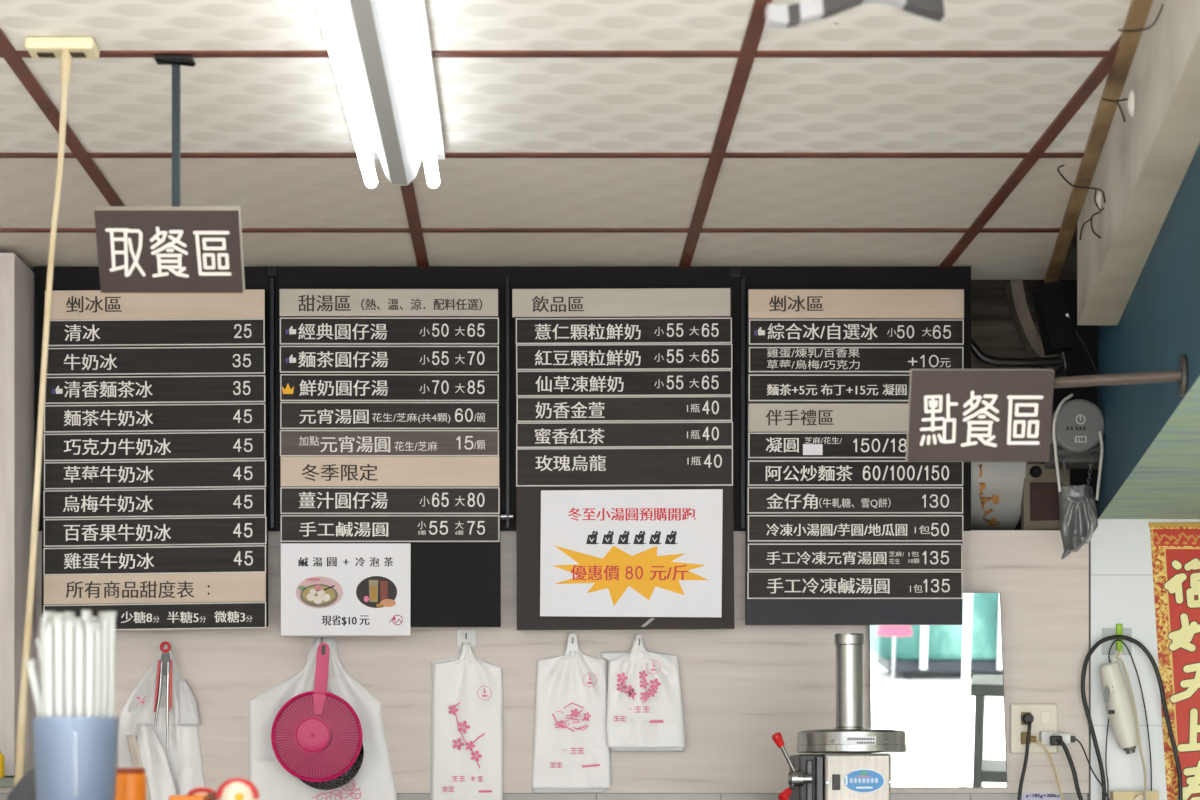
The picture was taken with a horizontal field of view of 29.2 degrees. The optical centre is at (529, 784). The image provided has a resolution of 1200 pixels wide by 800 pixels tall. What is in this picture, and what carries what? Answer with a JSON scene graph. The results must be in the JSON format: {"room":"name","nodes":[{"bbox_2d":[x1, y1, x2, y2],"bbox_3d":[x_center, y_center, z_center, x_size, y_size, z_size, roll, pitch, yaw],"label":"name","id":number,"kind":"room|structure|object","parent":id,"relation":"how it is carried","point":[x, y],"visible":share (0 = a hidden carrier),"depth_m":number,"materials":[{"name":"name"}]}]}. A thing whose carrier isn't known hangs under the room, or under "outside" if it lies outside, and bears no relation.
{"room":"shop","nodes":[
{"label":"shop","id":0,"kind":"room"},
{"bbox_2d":[0,253,35,775],"bbox_3d":[-1.448,-0.602,5.234,0.604,1.164,0.229,0,0,0],"label":"pillar","id":1,"kind":"structure","parent":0,"point":[17,280],"depth_m":5.12,"materials":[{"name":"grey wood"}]},
{"bbox_2d":[0,267,1086,799],"bbox_3d":[-0.649,0.126,5.386,3.901,2.648,0.128,0,0,0],"label":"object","id":2,"kind":"structure","parent":0,"point":[64,278],"depth_m":5.32,"materials":[{"name":"black"}]},
{"bbox_2d":[41,289,267,629],"bbox_3d":[-0.861,-0.743,5.284,0.517,0.782,0.035,0,0,0],"label":"menu board","id":3,"kind":"object","parent":2,"relation":"attached to","point":[155,459],"visible":1,"depth_m":5.27,"materials":[{"name":"black wood"}]},
{"bbox_2d":[270,277,274,528],"bbox_3d":[-0.594,-0.881,5.314,0.009,0.577,0.016,0,0,0],"label":"steel post","id":4,"kind":"object","parent":2,"relation":"attached to","point":[272,280],"visible":1,"depth_m":5.31,"materials":[{"name":"black"}]},
{"bbox_2d":[280,289,500,626],"bbox_3d":[-0.320,-0.750,5.284,0.506,0.773,0.035,0,0,0],"label":"menu board","id":5,"kind":"object","parent":2,"relation":"attached to","point":[390,398],"visible":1,"depth_m":5.27,"materials":[{"name":"black wood"}]},
{"bbox_2d":[281,543,410,635],"bbox_3d":[-0.421,-0.447,5.264,0.297,0.210,0.002,0,0,0],"label":"paper notice","id":6,"kind":"object","parent":5,"relation":"attached to","point":[328,589],"visible":1,"depth_m":5.26,"materials":[{"name":"white paper"}]},
{"bbox_2d":[296,576,342,607],"bbox_3d":[-0.481,-0.440,5.263,0.108,0.073,0.001,0,0,0],"label":"picture","id":7,"kind":"object","parent":6,"relation":"attached to","point":[311,591],"depth_m":5.26,"materials":[{"name":"multicoloured"}]},
{"bbox_2d":[356,576,396,607],"bbox_3d":[-0.351,-0.441,5.263,0.094,0.073,0.001,0,0,0],"label":"picture","id":8,"kind":"object","parent":6,"relation":"attached to","point":[371,591],"depth_m":5.26,"materials":[{"name":"multicoloured"}]},
{"bbox_2d":[506,277,509,528],"bbox_3d":[-0.051,-0.881,5.314,0.008,0.577,0.016,0,0,0],"label":"steel post","id":9,"kind":"object","parent":2,"relation":"attached to","point":[507,278],"visible":1,"depth_m":5.31,"materials":[{"name":"black"}]},
{"bbox_2d":[0,530,1088,792],"bbox_3d":[-0.651,-0.286,5.352,3.897,0.610,0.012,0,0,0],"label":"wall panel","id":10,"kind":"object","parent":2,"relation":"attached to","point":[741,686],"visible":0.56,"depth_m":5.34,"materials":[{"name":"beige wood"}]},
{"bbox_2d":[0,778,13,786],"bbox_3d":[-1.442,-0.005,5.124,0.717,0.020,0.448,0,0,0],"label":"wall shelf","id":11,"kind":"object","parent":10,"relation":"attached to","point":[4,782],"visible":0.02,"depth_m":4.90,"materials":[{"name":"grey"}]},
{"bbox_2d":[0,751,4,777],"bbox_3d":[-1.153,-0.045,4.980,0.033,0.060,0.033,0,0,0],"label":"bottle","id":12,"kind":"object","parent":11,"relation":"on","point":[2,757],"visible":1,"depth_m":4.97,"materials":[{"name":"yellow plastic"}]},
{"bbox_2d":[271,643,363,789],"bbox_3d":[-0.486,-0.157,5.281,0.211,0.336,0.060,0,0,0],"label":"strainer","id":13,"kind":"object","parent":10,"relation":"hanging from","point":[317,736],"visible":1,"depth_m":5.26,"materials":[{"name":"pink plastic"}]},
{"bbox_2d":[300,742,363,789],"bbox_3d":[-0.467,-0.076,5.290,0.174,0.174,0.042,0,0,0],"label":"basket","id":14,"kind":"object","parent":13,"relation":"on","point":[323,765],"depth_m":5.26,"materials":[{"name":"plastic"}]},
{"bbox_2d":[248,639,396,799],"bbox_3d":[-0.479,-0.082,5.334,0.350,0.513,0.028,0,0,0],"label":"plastic bag","id":15,"kind":"object","parent":10,"relation":"attached to","point":[374,780],"visible":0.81,"depth_m":5.34,"materials":[{"name":"white plastic"}]},
{"bbox_2d":[312,779,360,799],"bbox_3d":[-0.448,0.012,5.327,0.115,0.062,0.001,0,0,0],"label":"print","id":16,"kind":"object","parent":15,"relation":"attached to","point":[351,790],"depth_m":5.34,"materials":[{"name":"red"}]},
{"bbox_2d":[457,629,475,646],"bbox_3d":[-0.147,-0.341,5.330,0.044,0.040,0.031,0,0,0],"label":"hook","id":17,"kind":"object","parent":10,"relation":"attached to","point":[463,635],"visible":1,"depth_m":5.34,"materials":[{"name":"white"}]},
{"bbox_2d":[430,643,502,799],"bbox_3d":[-0.148,-0.078,5.337,0.170,0.503,0.018,0,0,0],"label":"plastic bag","id":18,"kind":"object","parent":17,"relation":"hanging from","point":[466,743],"visible":1,"depth_m":5.34,"materials":[{"name":"white plastic"}]},
{"bbox_2d":[443,686,491,792],"bbox_3d":[-0.145,-0.106,5.328,0.115,0.247,0.001,0,0,0],"label":"print","id":19,"kind":"object","parent":18,"relation":"attached to","point":[467,710],"depth_m":5.33,"materials":[{"name":"red"}]},
{"bbox_2d":[532,642,612,792],"bbox_3d":[0.098,-0.159,5.336,0.188,0.354,0.022,0,0,0],"label":"plastic bag","id":20,"kind":"object","parent":10,"relation":"attached to","point":[572,754],"visible":1,"depth_m":5.34,"materials":[{"name":"white plastic"}]},
{"bbox_2d":[550,673,599,767],"bbox_3d":[0.104,-0.150,5.325,0.115,0.220,0.001,0,0,0],"label":"print","id":21,"kind":"object","parent":20,"relation":"attached to","point":[574,697],"depth_m":5.34,"materials":[{"name":"red"}]},
{"bbox_2d":[568,634,577,650],"bbox_3d":[0.098,-0.330,5.329,0.022,0.040,0.023,0,0,-41],"label":"hook","id":22,"kind":"object","parent":10,"relation":"attached to","point":[572,639],"visible":1,"depth_m":5.33,"materials":[{"name":"white"}]},
{"bbox_2d":[869,593,1007,787],"bbox_3d":[0.943,-0.218,5.322,0.327,0.449,0.039,0,0,0],"label":"wall mirror","id":23,"kind":"object","parent":10,"relation":"attached to","point":[942,686],"visible":0.84,"depth_m":5.32,"materials":[{"name":"grey mirror"}]},
{"bbox_2d":[1010,704,1057,753],"bbox_3d":[1.168,-0.131,5.340,0.110,0.116,0.013,0,0,0],"label":"wall socket","id":24,"kind":"object","parent":10,"relation":"attached to","point":[1045,716],"visible":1,"depth_m":5.34,"materials":[{"name":"beige"}]},
{"bbox_2d":[1017,713,1033,799],"bbox_3d":[1.140,-0.048,5.317,0.043,0.236,0.035,0,0,0],"label":"power cable","id":25,"kind":"object","parent":24,"relation":"attached to","point":[1024,718],"visible":1,"depth_m":5.31,"materials":[{"name":"black plastic"}]},
{"bbox_2d":[1021,712,1030,724],"bbox_3d":[1.149,-0.154,5.335,0.024,0.030,0.001,0,0,0],"label":"outlet","id":26,"kind":"object","parent":24,"relation":"attached to","point":[1022,713],"depth_m":5.33,"materials":[{"name":"brown"}]},
{"bbox_2d":[1021,732,1062,799],"bbox_3d":[1.188,-0.026,5.321,0.104,0.191,0.020,0,0,7],"label":"power cable","id":27,"kind":"object","parent":24,"relation":"attached to","point":[1023,734],"visible":1,"depth_m":5.31,"materials":[{"name":"beige plastic"}]},
{"bbox_2d":[1041,712,1050,723],"bbox_3d":[1.195,-0.156,5.335,0.023,0.029,0.004,0,0,0],"label":"switch","id":28,"kind":"object","parent":24,"relation":"attached to","point":[1045,716],"depth_m":5.33,"materials":[{"name":"beige"}]},
{"bbox_2d":[1039,731,1069,744],"bbox_3d":[1.214,-0.108,5.323,0.068,0.032,0.022,0,0,0],"label":"adapter","id":29,"kind":"object","parent":24,"relation":"attached to","point":[1044,736],"visible":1,"depth_m":5.31,"materials":[{"name":"grey"}]},
{"bbox_2d":[1050,735,1082,799],"bbox_3d":[1.240,-0.022,5.299,0.085,0.184,0.025,0,0,0],"label":"power cable","id":30,"kind":"object","parent":29,"relation":"attached to","point":[1055,740],"visible":1,"depth_m":5.29,"materials":[{"name":"black plastic"}]},
{"bbox_2d":[1070,736,1109,799],"bbox_3d":[1.292,-0.037,5.318,0.095,0.153,0.014,0,0,7],"label":"cable","id":31,"kind":"object","parent":29,"relation":"attached to","point":[1072,738],"visible":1,"depth_m":5.32,"materials":[{"name":"black plastic"}]},
{"bbox_3d":[0.253,-0.327,5.329,0.026,0.040,0.029,0,0,0],"label":"hook","id":32,"kind":"object","parent":10,"relation":"attached to","visible":0},
{"bbox_2d":[601,638,684,750],"bbox_3d":[0.262,-0.209,5.322,0.195,0.261,0.018,0,0,0],"label":"plastic bag","id":33,"kind":"object","parent":32,"relation":"hanging from","point":[645,711],"visible":1,"depth_m":5.32,"materials":[{"name":"white plastic"}]},
{"bbox_2d":[614,660,663,722],"bbox_3d":[0.251,-0.216,5.315,0.115,0.146,0.001,0,0,0],"label":"print","id":34,"kind":"object","parent":33,"relation":"attached to","point":[638,684],"depth_m":5.32,"materials":[{"name":"red"}]},
{"bbox_3d":[-0.846,-0.323,5.330,0.027,0.025,0.031,0,0,0],"label":"hook","id":35,"kind":"object","parent":10,"relation":"attached to","visible":0},
{"bbox_2d":[118,647,205,799],"bbox_3d":[-0.853,-0.072,5.322,0.212,0.492,0.070,0,0,0],"label":"bag","id":36,"kind":"object","parent":35,"relation":"hanging from","point":[177,770],"visible":0.84,"depth_m":5.33,"materials":[{"name":"white plastic"}]},
{"bbox_2d":[154,641,171,749],"bbox_3d":[-0.842,-0.205,5.287,0.042,0.250,0.012,0,0,-5],"label":"tongs","id":37,"kind":"object","parent":35,"relation":"hanging from","point":[165,663],"visible":1,"depth_m":5.28,"materials":[{"name":"silver metal"}]},
{"bbox_2d":[512,288,733,629],"bbox_3d":[0.214,-0.746,5.284,0.509,0.780,0.035,0,0,0],"label":"menu board","id":38,"kind":"object","parent":2,"relation":"attached to","point":[617,389],"visible":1,"depth_m":5.27,"materials":[{"name":"grey wood"}]},
{"bbox_2d":[540,489,722,626],"bbox_3d":[0.232,-0.519,5.269,0.418,0.314,0.012,0,0,0],"label":"poster","id":39,"kind":"object","parent":38,"relation":"attached to","point":[604,553],"visible":1,"depth_m":5.26,"materials":[{"name":"white paper"}]},
{"bbox_2d":[741,277,744,528],"bbox_3d":[0.491,-0.881,5.314,0.009,0.577,0.016,0,0,0],"label":"steel post","id":40,"kind":"object","parent":2,"relation":"attached to","point":[742,278],"visible":1,"depth_m":5.31,"materials":[{"name":"black"}]},
{"bbox_2d":[745,289,963,624],"bbox_3d":[0.745,-0.752,5.283,0.499,0.770,0.036,0,0,0],"label":"menu board","id":41,"kind":"object","parent":2,"relation":"attached to","point":[842,529],"visible":0.98,"depth_m":5.27,"materials":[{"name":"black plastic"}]},
{"bbox_2d":[971,338,1060,366],"bbox_3d":[1.120,-1.010,5.360,0.228,0.074,0.021,0,0,0],"label":"conduit","id":42,"kind":"object","parent":2,"relation":"attached to","point":[978,353],"visible":1,"depth_m":5.35,"materials":[{"name":"black plastic"}]},
{"bbox_2d":[1022,793,1060,799],"bbox_3d":[1.191,0.073,5.356,0.094,0.110,0.004,0,0,0],"label":"label","id":43,"kind":"object","parent":2,"relation":"attached to","point":[1025,796],"visible":1,"depth_m":5.36,"materials":[{"name":"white paper"}]},
{"bbox_2d":[1021,464,1069,529],"bbox_3d":[1.209,-0.673,5.394,0.108,0.154,0.042,0,0,0],"label":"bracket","id":44,"kind":"object","parent":2,"relation":"attached to","point":[1040,497],"visible":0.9,"depth_m":5.39,"materials":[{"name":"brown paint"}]},
{"bbox_2d":[971,462,1026,529],"bbox_3d":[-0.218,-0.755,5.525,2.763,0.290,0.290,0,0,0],"label":"drum","id":45,"kind":"object","parent":44,"relation":"attached to","point":[996,487],"visible":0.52,"depth_m":5.40,"materials":[{"name":"white paint"}]},
{"bbox_2d":[1087,540,1090,799],"bbox_3d":[1.300,-0.136,5.361,0.006,0.910,0.019,0,0,0],"label":"trim","id":46,"kind":"structure","parent":2,"relation":"attached to","point":[1089,793],"depth_m":5.35,"materials":[{"name":"grey"}]},
{"bbox_2d":[0,0,1131,279],"bbox_3d":[0.000,-1.215,2.235,5.200,0.030,6.470,0,0,0],"label":"ceiling","id":47,"kind":"structure","parent":0,"point":[115,105],"depth_m":4.23,"materials":[{"name":"tile"}]},
{"bbox_2d":[0,28,124,205],"bbox_3d":[-0.852,-1.198,2.235,0.025,0.008,6.470,0,0,0],"label":"trim","id":48,"kind":"structure","parent":47,"relation":"attached to","point":[7,50],"depth_m":4.10,"materials":[{"name":"wood"}]},
{"bbox_2d":[25,37,99,58],"bbox_3d":[-0.754,-1.188,3.715,0.111,0.022,0.062,0,0,0],"label":"socket","id":49,"kind":"object","parent":47,"relation":"attached to","point":[37,47],"visible":0.97,"depth_m":3.69,"materials":[{"name":"beige plastic"}]},
{"bbox_2d":[14,50,71,786],"bbox_3d":[-0.768,-0.546,3.592,0.031,1.293,0.239,0,0,9],"label":"pole","id":50,"kind":"object","parent":49,"relation":"hanging from","point":[65,58],"visible":0.98,"depth_m":3.62,"materials":[{"name":"wood"}]},
{"bbox_2d":[94,55,244,292],"bbox_3d":[-0.592,-1.004,3.794,0.235,0.380,0.088,0,0,0],"label":"hanging sign","id":51,"kind":"object","parent":47,"relation":"hanging from","point":[176,248],"visible":1,"depth_m":3.78,"materials":[{"name":"brown"}]},
{"bbox_2d":[315,0,444,187],"bbox_3d":[-0.241,-1.157,3.732,0.162,0.074,1.225,0,0,0],"label":"ceiling light","id":52,"kind":"object","parent":47,"relation":"attached to","point":[380,52],"visible":1,"depth_m":3.73,"materials":[{"name":"white glass"}]},
{"bbox_2d":[400,181,428,267],"bbox_3d":[-0.246,-1.198,2.235,0.025,0.008,6.470,0,0,0],"label":"trim","id":53,"kind":"structure","parent":47,"relation":"attached to","point":[408,193],"depth_m":4.91,"materials":[{"name":"wood"}]},
{"bbox_2d":[0,228,1059,232],"bbox_3d":[-0.728,-1.199,4.975,3.745,0.006,0.024,0,0,0],"label":"trim","id":54,"kind":"structure","parent":47,"relation":"attached to","point":[2,230],"depth_m":4.97,"materials":[{"name":"wood"}]},
{"bbox_2d":[0,153,1083,157],"bbox_3d":[-0.773,-1.199,4.382,3.653,0.006,0.024,0,0,0],"label":"trim","id":55,"kind":"structure","parent":47,"relation":"attached to","point":[2,155],"depth_m":4.38,"materials":[{"name":"brown metal"}]},
{"bbox_2d":[0,51,1108,57],"bbox_3d":[-0.820,-1.199,3.775,3.559,0.006,0.024,0,0,0],"label":"trim","id":56,"kind":"structure","parent":47,"relation":"attached to","point":[22,54],"depth_m":3.77,"materials":[{"name":"wood"}]},
{"bbox_2d":[678,0,771,267],"bbox_3d":[0.356,-1.198,2.235,0.025,0.008,6.470,0,0,0],"label":"trim","id":57,"kind":"structure","parent":47,"relation":"attached to","point":[757,19],"depth_m":4.15,"materials":[{"name":"wood"}]},
{"bbox_2d":[765,0,944,28],"bbox_3d":[0.383,-1.046,2.717,0.205,0.308,0.047,0,0,0],"label":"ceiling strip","id":58,"kind":"object","parent":47,"relation":"hanging from","point":[777,16],"visible":1,"depth_m":2.70,"materials":[{"name":"grey"}]},
{"bbox_2d":[939,36,1120,267],"bbox_3d":[0.958,-1.198,4.520,0.025,0.008,1.900,0,0,0],"label":"trim","id":59,"kind":"structure","parent":47,"relation":"attached to","point":[1104,66],"depth_m":4.33,"materials":[{"name":"wood"}]},
{"bbox_2d":[1005,279,1061,370],"bbox_3d":[1.200,-1.093,5.480,0.127,0.210,0.060,0,0,0],"label":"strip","id":60,"kind":"object","parent":47,"relation":"attached to","point":[1026,330],"visible":0.76,"depth_m":5.45,"materials":[{"name":"metal"}]},
{"bbox_2d":[1031,281,1075,376],"bbox_3d":[1.194,-1.033,5.255,0.077,0.227,0.110,0,0,0],"label":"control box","id":61,"kind":"object","parent":47,"relation":"hanging from","point":[1053,318],"visible":0.88,"depth_m":5.22,"materials":[{"name":"black"}]},
{"bbox_2d":[1044,0,1152,282],"bbox_3d":[0.967,-1.194,3.735,0.028,0.016,3.515,0,0,9],"label":"trim","id":62,"kind":"structure","parent":47,"relation":"attached to","point":[1138,11],"depth_m":4.16,"materials":[{"name":"wood"}]},
{"bbox_2d":[1077,0,1199,324],"bbox_3d":[0.972,-1.110,3.432,0.103,0.280,2.911,0,0,9],"label":"beam","id":63,"kind":"structure","parent":47,"relation":"attached to","point":[1144,161],"depth_m":3.79,"materials":[{"name":"concrete"}]},
{"bbox_2d":[1057,164,1105,202],"bbox_3d":[1.014,-1.106,4.233,0.090,0.072,0.006,0,0,0],"label":"wire","id":64,"kind":"object","parent":63,"relation":"attached to","point":[1059,172],"visible":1,"depth_m":4.23,"materials":[{"name":"brown"}]},
{"bbox_2d":[1128,90,1133,116],"bbox_3d":[0.986,-1.115,3.764,0.016,0.045,0.030,0,0,0],"label":"lump","id":65,"kind":"object","parent":63,"relation":"attached to","point":[1131,95],"visible":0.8,"depth_m":3.76,"materials":[{"name":"white"}]},
{"bbox_2d":[1118,4,1163,31],"bbox_3d":[0.887,-1.114,3.345,0.066,0.041,0.006,0,0,0],"label":"wire","id":66,"kind":"object","parent":63,"relation":"attached to","point":[1162,5],"visible":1,"depth_m":3.34,"materials":[{"name":"brown"}]},
{"bbox_2d":[971,280,1040,529],"bbox_3d":[-0.665,-0.996,5.745,3.869,1.009,0.050,0,0,0],"label":"wall","id":67,"kind":"structure","parent":0,"point":[993,329],"depth_m":5.72,"materials":[{"name":"brown wood"}]},
{"bbox_2d":[1041,280,1097,518],"bbox_3d":[1.925,-0.996,6.110,1.351,1.009,0.680,0,0,0],"label":"wall","id":68,"kind":"structure","parent":0,"point":[1080,363],"depth_m":6.40,"materials":[{"name":"black"}]},
{"bbox_2d":[1058,485,1097,559],"bbox_3d":[1.223,-0.583,5.116,0.089,0.164,0.050,0,0,0],"label":"plastic bag","id":69,"kind":"object","parent":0,"point":[1077,504],"visible":1,"depth_m":5.12,"materials":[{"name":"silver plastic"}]},
{"bbox_2d":[1091,519,1199,799],"bbox_3d":[1.952,0.416,5.401,1.297,2.068,0.098,0,0,0],"label":"tiled wall","id":70,"kind":"structure","parent":0,"point":[1122,586],"depth_m":5.35,"materials":[{"name":"white tile"}]},
{"bbox_2d":[1102,624,1131,654],"bbox_3d":[1.363,-0.338,5.322,0.069,0.072,0.060,0,0,0],"label":"hook","id":71,"kind":"object","parent":70,"relation":"attached to","point":[1118,630],"visible":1,"depth_m":5.35,"materials":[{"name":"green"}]},
{"bbox_2d":[1099,650,1146,799],"bbox_3d":[1.363,-0.118,5.312,0.108,0.398,0.061,0,0,-14],"label":"blender","id":72,"kind":"object","parent":71,"relation":"hanging from","point":[1121,711],"visible":1,"depth_m":5.29,"materials":[{"name":"white plastic"}]},
{"bbox_2d":[1105,717,1108,799],"bbox_3d":[1.337,-0.028,5.332,0.010,0.264,0.003,0,0,0],"label":"cable","id":73,"kind":"object","parent":72,"relation":"hanging from","point":[1108,717],"visible":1,"depth_m":5.33,"materials":[{"name":"black plastic"}]},
{"bbox_2d":[1108,639,1151,790],"bbox_3d":[1.392,-0.117,5.340,0.102,0.442,0.003,0,0,0],"label":"cable","id":74,"kind":"object","parent":71,"relation":"hanging from","point":[1117,639],"visible":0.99,"depth_m":5.34,"materials":[{"name":"black plastic"}]},
{"bbox_2d":[1081,635,1182,799],"bbox_3d":[1.391,-0.121,5.322,0.236,0.451,0.010,0,0,0],"label":"cable","id":75,"kind":"object","parent":71,"relation":"hanging from","point":[1083,675],"visible":1,"depth_m":5.32,"materials":[{"name":"black plastic"}]},
{"bbox_2d":[1110,791,1158,799],"bbox_3d":[1.400,0.070,5.332,0.107,0.113,0.039,0,0,0],"label":"box","id":76,"kind":"object","parent":70,"relation":"attached to","point":[1114,795],"visible":1,"depth_m":5.32,"materials":[{"name":"beige"}]},
{"bbox_2d":[1149,522,1199,799],"bbox_3d":[1.564,-0.166,5.349,0.254,0.889,0.005,0,0,0],"label":"banner","id":77,"kind":"object","parent":70,"relation":"attached to","point":[1175,546],"visible":1,"depth_m":5.35,"materials":[{"name":"red paper"}]},
{"bbox_2d":[1098,143,1199,518],"bbox_3d":[1.684,-0.934,3.680,1.833,0.632,3.360,0,0,0],"label":"wall","id":78,"kind":"structure","parent":0,"point":[1151,464],"depth_m":4.28,"materials":[{"name":"blue paint"}]},
{"bbox_2d":[906,354,1187,461],"bbox_3d":[0.840,-0.608,3.750,0.453,0.151,0.131,0,0,17],"label":"sign","id":79,"kind":"object","parent":78,"relation":"attached to","point":[955,415],"visible":1,"depth_m":3.77,"materials":[{"name":"brown"}]},
{"bbox_2d":[1045,399,1104,468],"bbox_3d":[1.244,-0.798,5.239,0.144,0.137,0.162,0,0,0],"label":"motor","id":80,"kind":"object","parent":78,"relation":"attached to","point":[1079,422],"visible":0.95,"depth_m":5.16,"materials":[{"name":"grey paint"}]},
{"bbox_2d":[1052,394,1072,491],"bbox_3d":[1.192,-0.765,5.154,0.022,0.226,0.060,0,0,42],"label":"cord","id":81,"kind":"object","parent":80,"relation":"hanging from","point":[1070,395],"visible":1,"depth_m":5.14,"materials":[{"name":"grey plastic"}]},
{"bbox_2d":[1066,427,1085,441],"bbox_3d":[1.223,-0.786,5.159,0.044,0.034,0.001,0,0,0],"label":"print","id":82,"kind":"object","parent":80,"relation":"attached to","point":[1073,434],"depth_m":5.16,"materials":[{"name":"black"}]},
{"bbox_2d":[1095,431,1103,499],"bbox_3d":[1.272,-0.712,5.138,0.014,0.156,0.030,0,0,30],"label":"cord","id":83,"kind":"object","parent":80,"relation":"hanging from","point":[1100,432],"visible":1,"depth_m":5.13,"materials":[{"name":"grey plastic"}]},
{"bbox_3d":[0.000,1.475,2.500,5.400,0.050,7.000,0,0,0],"label":"floor","id":84,"kind":"structure","parent":0,"visible":0},
{"bbox_3d":[0.100,0.910,4.980,2.000,1.080,0.720,0,0,0],"label":"countertop","id":85,"kind":"structure","parent":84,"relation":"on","visible":0},
{"bbox_2d":[772,633,906,799],"bbox_3d":[0.650,0.024,4.882,0.300,0.691,0.267,0,0,0],"label":"machine","id":86,"kind":"object","parent":85,"relation":"on","point":[855,764],"visible":1,"depth_m":4.79,"materials":[{"name":"silver metal"}]},
{"bbox_2d":[832,775,839,789],"bbox_3d":[0.636,-0.006,4.781,0.016,0.032,0.006,0,0,0],"label":"switch","id":87,"kind":"object","parent":86,"relation":"attached to","point":[835,778],"depth_m":4.78,"materials":[{"name":"black plastic"}]},
{"bbox_3d":[-0.475,0.749,2.750,1.650,1.402,0.600,0,0,0],"label":"countertop","id":88,"kind":"structure","parent":84,"relation":"on","visible":0},
{"bbox_2d":[7,769,35,799],"bbox_3d":[-0.663,0.014,3.000,0.039,0.069,0.060,0,0,0],"label":"card stand","id":89,"kind":"object","parent":88,"relation":"on","point":[24,789],"visible":0.91,"depth_m":2.99,"materials":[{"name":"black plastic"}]},
{"bbox_2d":[32,717,118,799],"bbox_3d":[-0.537,-0.017,2.720,0.102,0.125,0.102,0,0,0],"label":"cup","id":90,"kind":"object","parent":88,"relation":"on","point":[75,758],"visible":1,"depth_m":2.68,"materials":[{"name":"blue plastic"}]},
{"bbox_2d":[25,658,41,716],"bbox_3d":[-0.563,-0.036,2.708,0.063,0.227,0.011,0,0,0],"label":"straw","id":91,"kind":"object","parent":90,"relation":"in","point":[31,667],"visible":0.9,"depth_m":2.70,"materials":[{"name":"grey"}]},
{"bbox_2d":[40,611,48,716],"bbox_3d":[-0.567,-0.082,2.699,0.011,0.244,0.013,-1,0,0],"label":"straw","id":92,"kind":"object","parent":90,"relation":"in","point":[45,617],"visible":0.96,"depth_m":2.69,"materials":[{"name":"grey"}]},
{"bbox_2d":[44,622,53,716],"bbox_3d":[-0.561,-0.075,2.689,0.012,0.231,0.011,0,1,0],"label":"straw","id":93,"kind":"object","parent":90,"relation":"in","point":[48,626],"visible":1,"depth_m":2.68,"materials":[{"name":"grey"}]},
{"bbox_2d":[53,615,63,716],"bbox_3d":[-0.549,-0.079,2.689,0.012,0.239,0.011,0,1,0],"label":"straw","id":94,"kind":"object","parent":90,"relation":"in","point":[58,620],"visible":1,"depth_m":2.68,"materials":[{"name":"grey"}]},
{"bbox_2d":[63,620,74,716],"bbox_3d":[-0.538,-0.076,2.689,0.014,0.234,0.012,0,1,0],"label":"straw","id":95,"kind":"object","parent":90,"relation":"in","point":[68,624],"visible":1,"depth_m":2.68,"materials":[{"name":"grey"}]},
{"bbox_2d":[73,732,77,794],"bbox_3d":[-0.527,-0.025,2.669,0.006,0.073,0.001,0,0,0],"label":"print","id":96,"kind":"object","parent":90,"relation":"attached to","point":[75,734],"depth_m":2.67,"materials":[{"name":"white"}]},
{"bbox_2d":[70,617,81,716],"bbox_3d":[-0.532,-0.078,2.699,0.014,0.238,0.011,0,0,0],"label":"straw","id":97,"kind":"object","parent":90,"relation":"in","point":[71,618],"visible":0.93,"depth_m":2.69,"materials":[{"name":"grey"}]},
{"bbox_2d":[74,620,84,716],"bbox_3d":[-0.526,-0.076,2.689,0.012,0.233,0.011,0,1,0],"label":"straw","id":98,"kind":"object","parent":90,"relation":"in","point":[79,625],"visible":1,"depth_m":2.68,"materials":[{"name":"grey"}]},
{"bbox_2d":[81,609,91,716],"bbox_3d":[-0.520,-0.083,2.699,0.012,0.246,0.011,0,0,0],"label":"straw","id":99,"kind":"object","parent":90,"relation":"in","point":[86,614],"visible":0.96,"depth_m":2.69,"materials":[{"name":"grey"}]},
{"bbox_2d":[85,621,94,716],"bbox_3d":[-0.514,-0.075,2.689,0.011,0.232,0.011,0,1,0],"label":"straw","id":100,"kind":"object","parent":90,"relation":"in","point":[89,626],"visible":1,"depth_m":2.68,"materials":[{"name":"grey"}]},
{"bbox_2d":[92,621,101,716],"bbox_3d":[-0.508,-0.076,2.699,0.011,0.232,0.011,1,0,0],"label":"straw","id":101,"kind":"object","parent":90,"relation":"in","point":[98,625],"visible":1,"depth_m":2.69,"materials":[{"name":"grey"}]},
{"bbox_2d":[99,615,108,716],"bbox_3d":[-0.503,-0.080,2.710,0.012,0.240,0.012,1,0,0],"label":"straw","id":102,"kind":"object","parent":90,"relation":"in","point":[104,619],"visible":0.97,"depth_m":2.71,"materials":[{"name":"grey"}]},
{"bbox_2d":[105,611,116,717],"bbox_3d":[-0.497,-0.082,2.720,0.012,0.246,0.011,1,0,0],"label":"straw","id":103,"kind":"object","parent":90,"relation":"in","point":[112,615],"visible":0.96,"depth_m":2.72,"materials":[{"name":"grey"}]},
{"bbox_2d":[115,768,145,799],"bbox_3d":[-0.506,0.013,2.900,0.045,0.069,0.045,0,0,0],"label":"jar","id":104,"kind":"object","parent":88,"relation":"on","point":[130,782],"visible":0.77,"depth_m":2.88,"materials":[{"name":"orange plastic"}]},
{"bbox_2d":[168,795,208,799],"bbox_3d":[-0.427,0.030,2.895,0.045,0.035,0.070,0,0,0],"label":"box","id":105,"kind":"object","parent":88,"relation":"on","point":[172,797],"visible":1,"depth_m":2.86,"materials":[{"name":"orange plastic"}]},
{"bbox_2d":[187,787,218,799],"bbox_3d":[-0.415,0.025,2.920,0.043,0.045,0.037,0,0,0],"label":"figurine","id":106,"kind":"object","parent":88,"relation":"on","point":[210,793],"visible":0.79,"depth_m":2.91,"materials":[{"name":"red ceramic"}]},
{"bbox_2d":[216,778,258,799],"bbox_3d":[-0.360,0.020,2.840,0.048,0.057,0.048,0,0,45],"label":"figurine","id":107,"kind":"object","parent":88,"relation":"on","point":[235,788],"visible":1,"depth_m":2.83,"materials":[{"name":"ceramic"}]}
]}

